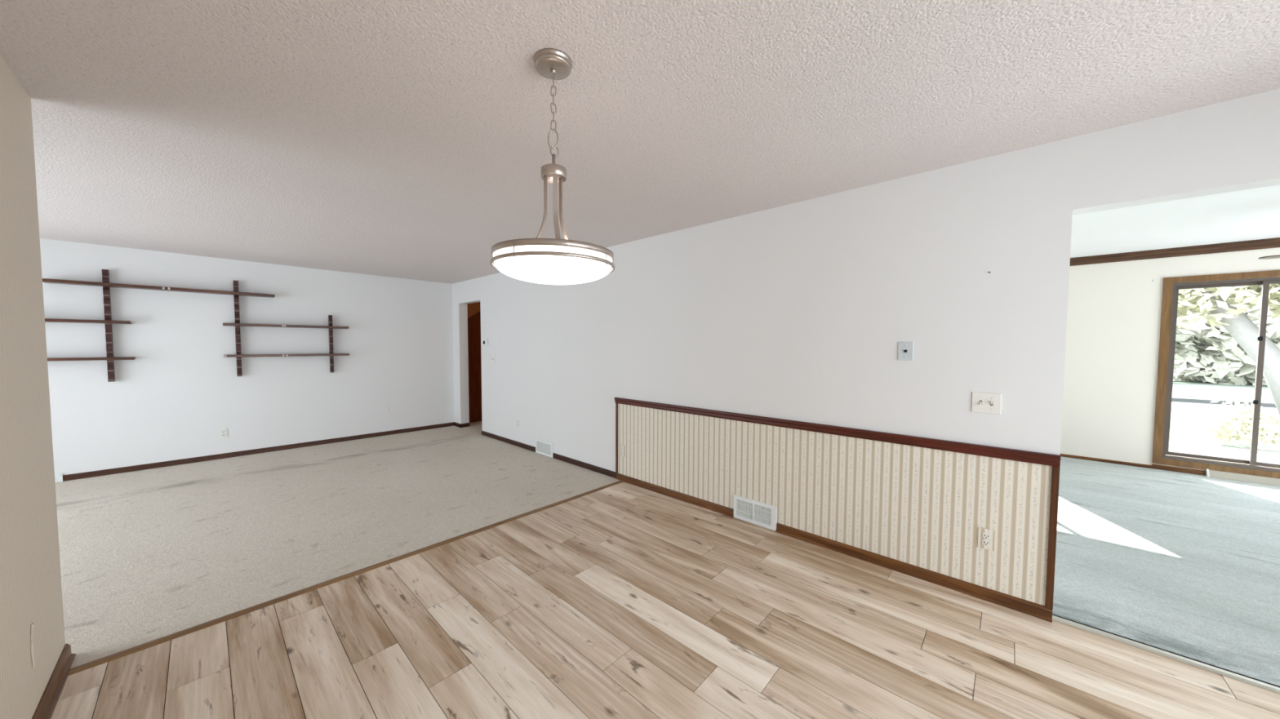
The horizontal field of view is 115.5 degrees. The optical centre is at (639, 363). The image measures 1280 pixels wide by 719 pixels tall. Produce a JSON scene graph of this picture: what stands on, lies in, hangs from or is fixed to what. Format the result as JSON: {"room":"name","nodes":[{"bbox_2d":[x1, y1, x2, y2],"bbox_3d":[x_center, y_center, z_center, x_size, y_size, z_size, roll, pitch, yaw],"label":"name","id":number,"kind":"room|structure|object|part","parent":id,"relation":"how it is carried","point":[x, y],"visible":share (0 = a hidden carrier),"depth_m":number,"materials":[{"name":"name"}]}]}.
{"room":"dining room","nodes":[
{"label":"dining room","id":0,"kind":"room"},
{"bbox_2d":[0,53,65,718],"bbox_3d":[-0.641,0.159,-0.100,5.338,2.515,0.120,3,4,43],"label":"wall","id":1,"kind":"structure","parent":0,"point":[31,588],"depth_m":1.50,"materials":[{"name":"beige paint"}]},
{"bbox_2d":[31,622,35,667],"bbox_3d":[-2.219,1.032,1.479,0.045,0.155,0.005,3,4,43],"label":"wall outlet","id":2,"kind":"object","parent":1,"relation":"attached to","point":[33,642],"visible":1,"depth_m":1.47,"materials":[{"name":"beige plastic"}]},
{"bbox_2d":[31,643,75,718],"bbox_3d":[-0.640,1.376,0.050,5.218,0.068,0.026,3,4,43],"label":"baseboard","id":3,"kind":"structure","parent":1,"relation":"attached to","point":[46,705],"depth_m":1.62,"materials":[{"name":"brown wood"}]},
{"bbox_2d":[40,238,454,475],"bbox_3d":[-5.273,-0.081,4.800,0.120,2.515,5.953,3,4,43],"label":"wall","id":4,"kind":"structure","parent":0,"point":[171,402],"depth_m":4.94,"materials":[{"name":"paint"}]},
{"bbox_2d":[54,473,62,482],"bbox_3d":[-5.992,1.167,3.975,0.022,0.083,0.362,3,4,43],"label":"air vent","id":5,"kind":"object","parent":4,"relation":"in","point":[58,477],"visible":0.13,"depth_m":4.09,"materials":[{"name":"white metal"}]},
{"bbox_2d":[42,269,349,382],"bbox_3d":[-5.079,-0.414,4.793,0.151,1.177,2.665,3,4,43],"label":"wall shelf","id":6,"kind":"object","parent":4,"relation":"attached to","point":[108,322],"visible":0.95,"depth_m":4.43,"materials":[{"name":"brown wood"}]},
{"bbox_2d":[218,428,227,438],"bbox_3d":[-5.097,0.860,4.942,0.009,0.115,0.070,3,4,43],"label":"wall outlet","id":7,"kind":"object","parent":4,"relation":"attached to","point":[223,433],"visible":1,"depth_m":4.94,"materials":[{"name":"beige plastic"}]},
{"bbox_2d":[62,422,453,481],"bbox_3d":[-4.542,1.114,5.555,0.012,0.064,3.928,3,4,43],"label":"baseboard","id":8,"kind":"structure","parent":4,"relation":"attached to","point":[166,464],"depth_m":5.01,"materials":[{"name":"brown wood"}]},
{"bbox_2d":[386,404,391,413],"bbox_3d":[-3.884,0.712,6.253,0.009,0.115,0.070,3,4,43],"label":"wall outlet","id":9,"kind":"object","parent":4,"relation":"attached to","point":[388,408],"visible":1,"depth_m":6.25,"materials":[{"name":"beige plastic"}]},
{"bbox_2d":[467,311,481,422],"bbox_3d":[-2.670,-0.165,7.681,0.064,2.440,1.521,3,4,43],"label":"door","id":10,"kind":"structure","parent":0,"point":[473,322],"depth_m":7.31,"materials":[{"name":"brown wood"}]},
{"bbox_2d":[467,302,480,318],"bbox_3d":[-2.888,-1.048,7.267,0.115,0.640,0.671,3,4,43],"label":"trim","id":11,"kind":"structure","parent":10,"relation":"attached to","point":[473,308],"depth_m":7.13,"materials":[{"name":"brown wood"}]},
{"bbox_2d":[0,0,1279,284],"bbox_3d":[-1.834,-1.156,1.584,9.459,0.100,5.953,3,4,43],"label":"ceiling","id":12,"kind":"structure","parent":0,"point":[400,139],"depth_m":1.70,"materials":[{"name":"white paint"}]},
{"bbox_2d":[489,48,614,284],"bbox_3d":[-0.317,-0.697,1.485,0.449,0.797,0.449,3,4,43],"label":"pendant lamp","id":13,"kind":"object","parent":12,"relation":"hanging from","point":[557,260],"visible":1,"depth_m":1.40,"materials":[{"name":"silver metal"}]},
{"bbox_3d":[-0.391,-0.547,1.503,0.090,0.300,0.017,1,3,9],"label":"arm","id":14,"kind":"part","parent":13,"relation":"part of","materials":[{"name":"silver metal"}]},
{"bbox_3d":[-0.318,-0.350,1.500,0.427,0.103,0.427,3,4,43],"label":"lamp shade","id":15,"kind":"part","parent":13,"relation":"part of","materials":[{"name":"white glass"}]},
{"bbox_3d":[-0.290,-0.543,1.422,0.017,0.300,0.090,-1,3,-21],"label":"arm","id":16,"kind":"part","parent":13,"relation":"part of","materials":[{"name":"silver metal"}]},
{"bbox_3d":[-0.270,-0.548,1.550,0.017,0.300,0.090,2,3,39],"label":"arm","id":17,"kind":"part","parent":13,"relation":"part of","materials":[{"name":"silver metal"}]},
{"bbox_2d":[50,421,1279,718],"bbox_3d":[0.559,1.343,2.698,11.540,0.104,10.440,3,4,43],"label":"floor","id":18,"kind":"structure","parent":0,"point":[623,600],"depth_m":2.20,"materials":[{"name":"brown wood"}]},
{"bbox_2d":[67,480,623,675],"bbox_3d":[-1.309,1.270,2.959,0.042,0.011,3.348,3,4,43],"label":"carpet strip","id":19,"kind":"object","parent":18,"relation":"on","point":[119,655],"visible":1,"depth_m":2.25,"materials":[{"name":"brown wood"}]},
{"bbox_2d":[452,88,1279,605],"bbox_3d":[0.227,-0.019,3.879,9.459,2.515,0.148,3,4,43],"label":"wall","id":20,"kind":"structure","parent":0,"point":[802,311],"depth_m":2.63,"materials":[{"name":"paint"}]},
{"bbox_2d":[453,422,461,427],"bbox_3d":[-3.122,1.057,6.908,0.266,0.066,0.012,3,4,43],"label":"baseboard","id":21,"kind":"structure","parent":20,"relation":"attached to","point":[456,424],"depth_m":6.89,"materials":[{"name":"brown wood"}]},
{"bbox_2d":[460,422,469,427],"bbox_3d":[-2.980,1.059,6.875,0.012,0.066,0.157,3,4,43],"label":"baseboard","id":22,"kind":"object","parent":20,"relation":"attached to","point":[467,424],"visible":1,"depth_m":6.87,"materials":[{"name":"brown wood"}]},
{"bbox_2d":[482,339,488,346],"bbox_3d":[-2.345,-0.310,6.124,0.150,0.096,0.026,3,4,43],"label":"thermostat","id":23,"kind":"object","parent":20,"relation":"attached to","point":[485,342],"visible":1,"depth_m":6.10,"materials":[{"name":"white plastic"}]},
{"bbox_2d":[490,355,494,363],"bbox_3d":[-2.191,-0.062,5.997,0.122,0.114,0.020,3,4,43],"label":"light switch","id":24,"kind":"object","parent":20,"relation":"attached to","point":[492,357],"visible":1,"depth_m":6.00,"materials":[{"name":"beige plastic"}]},
{"bbox_2d":[481,431,535,452],"bbox_3d":[-1.913,1.112,5.795,1.513,0.066,0.012,3,4,43],"label":"baseboard","id":25,"kind":"structure","parent":20,"relation":"attached to","point":[531,448],"depth_m":5.72,"materials":[{"name":"brown wood"}]},
{"bbox_2d":[515,418,519,427],"bbox_3d":[-1.696,0.831,5.585,0.070,0.115,0.009,3,4,43],"label":"wall outlet","id":26,"kind":"object","parent":20,"relation":"attached to","point":[517,420],"visible":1,"depth_m":5.58,"materials":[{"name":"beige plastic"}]},
{"bbox_2d":[535,438,553,457],"bbox_3d":[-1.220,1.082,5.148,0.375,0.180,0.022,3,4,43],"label":"air vent","id":27,"kind":"object","parent":20,"relation":"in","point":[543,447],"visible":1,"depth_m":5.14,"materials":[{"name":"white metal"}]},
{"bbox_2d":[537,441,543,453],"bbox_3d":[-1.281,1.079,5.209,0.150,0.128,0.012,3,4,43],"label":"grille","id":28,"kind":"object","parent":27,"relation":"attached to","point":[540,444],"depth_m":5.20,"materials":[{"name":"white metal"}]},
{"bbox_2d":[544,443,551,454],"bbox_3d":[-1.163,1.084,5.100,0.146,0.128,0.012,3,4,43],"label":"grille","id":29,"kind":"object","parent":27,"relation":"attached to","point":[547,446],"depth_m":5.09,"materials":[{"name":"white metal"}]},
{"bbox_2d":[615,403,617,473],"bbox_3d":[-0.242,0.790,4.239,0.026,0.743,0.014,3,4,43],"label":"trim","id":30,"kind":"structure","parent":20,"relation":"attached to","point":[616,404],"depth_m":4.23,"materials":[{"name":"brown wood"}]},
{"bbox_2d":[619,444,624,457],"bbox_3d":[-0.187,0.909,4.193,0.070,0.115,0.009,3,4,43],"label":"wall outlet","id":31,"kind":"object","parent":20,"relation":"attached to","point":[621,446],"visible":1,"depth_m":4.19,"materials":[{"name":"plastic"}]},
{"bbox_2d":[552,453,733,517],"bbox_3d":[-0.156,1.192,4.169,2.517,0.066,0.024,3,4,43],"label":"baseboard","id":32,"kind":"structure","parent":20,"relation":"attached to","point":[729,512],"depth_m":3.89,"materials":[{"name":"brown wood"}]},
{"bbox_2d":[733,494,777,530],"bbox_3d":[0.904,1.179,3.193,0.362,0.185,0.022,3,4,43],"label":"air vent","id":33,"kind":"object","parent":20,"relation":"in","point":[757,513],"visible":1,"depth_m":3.18,"materials":[{"name":"white metal"}]},
{"bbox_2d":[736,499,752,519],"bbox_3d":[0.845,1.176,3.252,0.144,0.133,0.012,3,4,43],"label":"grille","id":34,"kind":"object","parent":33,"relation":"attached to","point":[744,507],"depth_m":3.25,"materials":[{"name":"white metal"}]},
{"bbox_2d":[754,504,771,525],"bbox_3d":[0.959,1.181,3.148,0.140,0.133,0.012,3,4,43],"label":"grille","id":35,"kind":"object","parent":33,"relation":"attached to","point":[762,513],"depth_m":3.15,"materials":[{"name":"white metal"}]},
{"bbox_2d":[614,397,1060,466],"bbox_3d":[0.931,0.443,3.134,3.236,0.059,0.026,3,4,43],"label":"chair rail","id":36,"kind":"object","parent":20,"relation":"attached to","point":[1050,460],"visible":1,"depth_m":2.59,"materials":[{"name":"brown wood"}]},
{"bbox_2d":[897,342,913,360],"bbox_3d":[1.629,-0.074,2.478,0.078,0.114,0.012,3,4,43],"label":"phone jack","id":37,"kind":"object","parent":20,"relation":"attached to","point":[905,349],"visible":1,"depth_m":2.48,"materials":[{"name":"white plastic"}]},
{"bbox_2d":[775,523,1052,622],"bbox_3d":[1.578,1.272,2.574,1.471,0.064,0.024,3,4,43],"label":"baseboard","id":38,"kind":"structure","parent":20,"relation":"attached to","point":[1017,604],"depth_m":2.43,"materials":[{"name":"brown wood"}]},
{"bbox_2d":[971,391,1001,414],"bbox_3d":[1.908,0.221,2.228,0.122,0.114,0.020,3,4,43],"label":"light switch","id":39,"kind":"object","parent":20,"relation":"attached to","point":[982,402],"visible":1,"depth_m":2.23,"materials":[{"name":"beige plastic"}]},
{"bbox_2d":[977,527,995,551],"bbox_3d":[1.926,0.980,2.247,0.070,0.115,0.009,3,4,43],"label":"wall outlet","id":40,"kind":"object","parent":20,"relation":"attached to","point":[986,537],"visible":1,"depth_m":2.25,"materials":[{"name":"plastic"}]},
{"bbox_2d":[982,539,990,546],"bbox_3d":[1.925,0.999,2.247,0.032,0.028,0.004,3,4,43],"label":"receptacle","id":41,"kind":"object","parent":40,"relation":"attached to","point":[984,542],"depth_m":2.25,"materials":[{"name":"beige plastic"}]},
{"bbox_2d":[982,533,990,539],"bbox_3d":[1.925,0.960,2.245,0.032,0.028,0.004,3,4,43],"label":"receptacle","id":42,"kind":"object","parent":40,"relation":"attached to","point":[985,535],"depth_m":2.24,"materials":[{"name":"beige plastic"}]},
{"bbox_2d":[1044,466,1060,609],"bbox_3d":[2.115,0.897,2.072,0.028,0.743,0.018,3,4,43],"label":"trim","id":43,"kind":"structure","parent":20,"relation":"attached to","point":[1055,470],"depth_m":2.07,"materials":[{"name":"brown wood"}]},
{"bbox_2d":[1052,613,1279,693],"bbox_3d":[2.810,1.353,1.498,1.805,0.009,0.052,3,4,43],"label":"trim","id":44,"kind":"structure","parent":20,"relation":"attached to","point":[1206,666],"depth_m":1.84,"materials":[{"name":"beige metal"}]},
{"bbox_2d":[1060,247,1279,472],"bbox_3d":[5.583,-0.102,5.027,7.640,2.615,0.120,3,4,43],"label":"wall","id":45,"kind":"structure","parent":0,"point":[1114,312],"depth_m":4.82,"materials":[{"name":"paint"}]},
{"bbox_2d":[1060,453,1151,468],"bbox_3d":[4.369,1.133,6.109,4.232,0.040,0.012,3,4,43],"label":"baseboard","id":46,"kind":"structure","parent":45,"relation":"attached to","point":[1061,455],"depth_m":4.90,"materials":[{"name":"brown wood"}]},
{"bbox_2d":[1069,237,1279,266],"bbox_3d":[5.534,-1.258,4.916,7.400,0.095,0.038,3,4,43],"label":"crown molding","id":47,"kind":"structure","parent":45,"relation":"attached to","point":[1267,243],"depth_m":4.48,"materials":[{"name":"brown wood"}]},
{"bbox_2d":[1151,464,1205,475],"bbox_3d":[6.063,1.203,4.548,0.378,0.055,0.014,3,4,43],"label":"baseboard","id":48,"kind":"structure","parent":45,"relation":"in","point":[1153,466],"depth_m":4.54,"materials":[{"name":"brown wood"}]},
{"bbox_2d":[1151,270,1279,479],"bbox_3d":[6.453,0.115,4.220,1.323,2.124,0.140,3,4,43],"label":"window","id":49,"kind":"structure","parent":45,"relation":"in","point":[1170,291],"depth_m":4.46,"materials":[{"name":"brown wood"}]},
{"bbox_3d":[6.651,0.120,4.020,0.588,1.922,0.030,3,4,43],"label":"fixed sash","id":50,"kind":"part","parent":49,"relation":"part of","materials":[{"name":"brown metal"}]},
{"bbox_2d":[1205,468,1279,486],"bbox_3d":[6.514,1.205,4.095,0.916,0.086,0.067,3,4,43],"label":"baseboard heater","id":51,"kind":"object","parent":45,"relation":"in","point":[1210,473],"visible":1,"depth_m":4.24,"materials":[{"name":"beige metal"}]},
{"bbox_2d":[1070,184,1279,257],"bbox_3d":[4.088,-1.290,3.344,7.640,0.100,4.547,3,4,43],"label":"ceiling","id":52,"kind":"structure","parent":0,"point":[1252,214],"depth_m":3.63,"materials":[{"name":"paint"}]},
{"bbox_2d":[1258,254,1279,259],"bbox_3d":[5.277,-0.978,2.736,1.216,0.460,1.265,3,4,43],"label":"ceiling fan","id":53,"kind":"object","parent":52,"relation":"hanging from","point":[1278,255],"visible":1,"depth_m":3.11,"materials":[{"name":"brown metal"}]},
{"label":"outside","id":54,"kind":"structure","parent":0,"visible":0},
{"bbox_2d":[1168,379,1279,452],"bbox_3d":[29.655,0.288,32.234,120.000,0.140,72.460,3,4,43],"label":"ground","id":55,"kind":"structure","parent":54,"point":[1182,428],"depth_m":8.51,"materials":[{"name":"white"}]},
{"bbox_2d":[1171,396,1275,407],"bbox_3d":[13.005,0.927,14.176,60.000,0.099,0.600,3,4,43],"label":"curb","id":56,"kind":"object","parent":55,"relation":"on","point":[1197,400],"depth_m":11.26,"materials":[{"name":"concrete"}]},
{"bbox_2d":[1173,288,1279,386],"bbox_3d":[27.306,-2.698,17.436,11.828,8.940,9.290,3,4,43],"label":"bush","id":57,"kind":"object","parent":55,"relation":"on","point":[1209,354],"visible":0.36,"depth_m":16.81,"materials":[{"name":"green plant"}]},
{"bbox_2d":[1176,284,1279,415],"bbox_3d":[12.353,-1.732,7.996,4.169,6.077,7.424,-1,3,-24],"label":"tree","id":58,"kind":"object","parent":55,"relation":"on","point":[1225,312],"visible":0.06,"depth_m":7.93,"materials":[{"name":"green plant"}]},
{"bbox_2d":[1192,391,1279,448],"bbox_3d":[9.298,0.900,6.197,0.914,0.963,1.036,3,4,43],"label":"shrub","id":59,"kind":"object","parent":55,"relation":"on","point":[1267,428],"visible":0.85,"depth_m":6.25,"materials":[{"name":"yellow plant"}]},
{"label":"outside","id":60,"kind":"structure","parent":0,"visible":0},
{"bbox_2d":[1168,441,1279,464],"bbox_3d":[6.876,1.304,6.058,8.400,0.038,3.060,3,4,43],"label":"patio","id":61,"kind":"structure","parent":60,"point":[1263,456],"depth_m":5.91,"materials":[{"name":"concrete"}]},
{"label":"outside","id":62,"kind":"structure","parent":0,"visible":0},
{"bbox_2d":[1172,384,1273,401],"bbox_3d":[15.919,0.837,17.337,60.000,0.014,8.000,3,4,43],"label":"road","id":63,"kind":"structure","parent":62,"point":[1178,390],"depth_m":14.13,"materials":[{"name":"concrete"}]}
]}

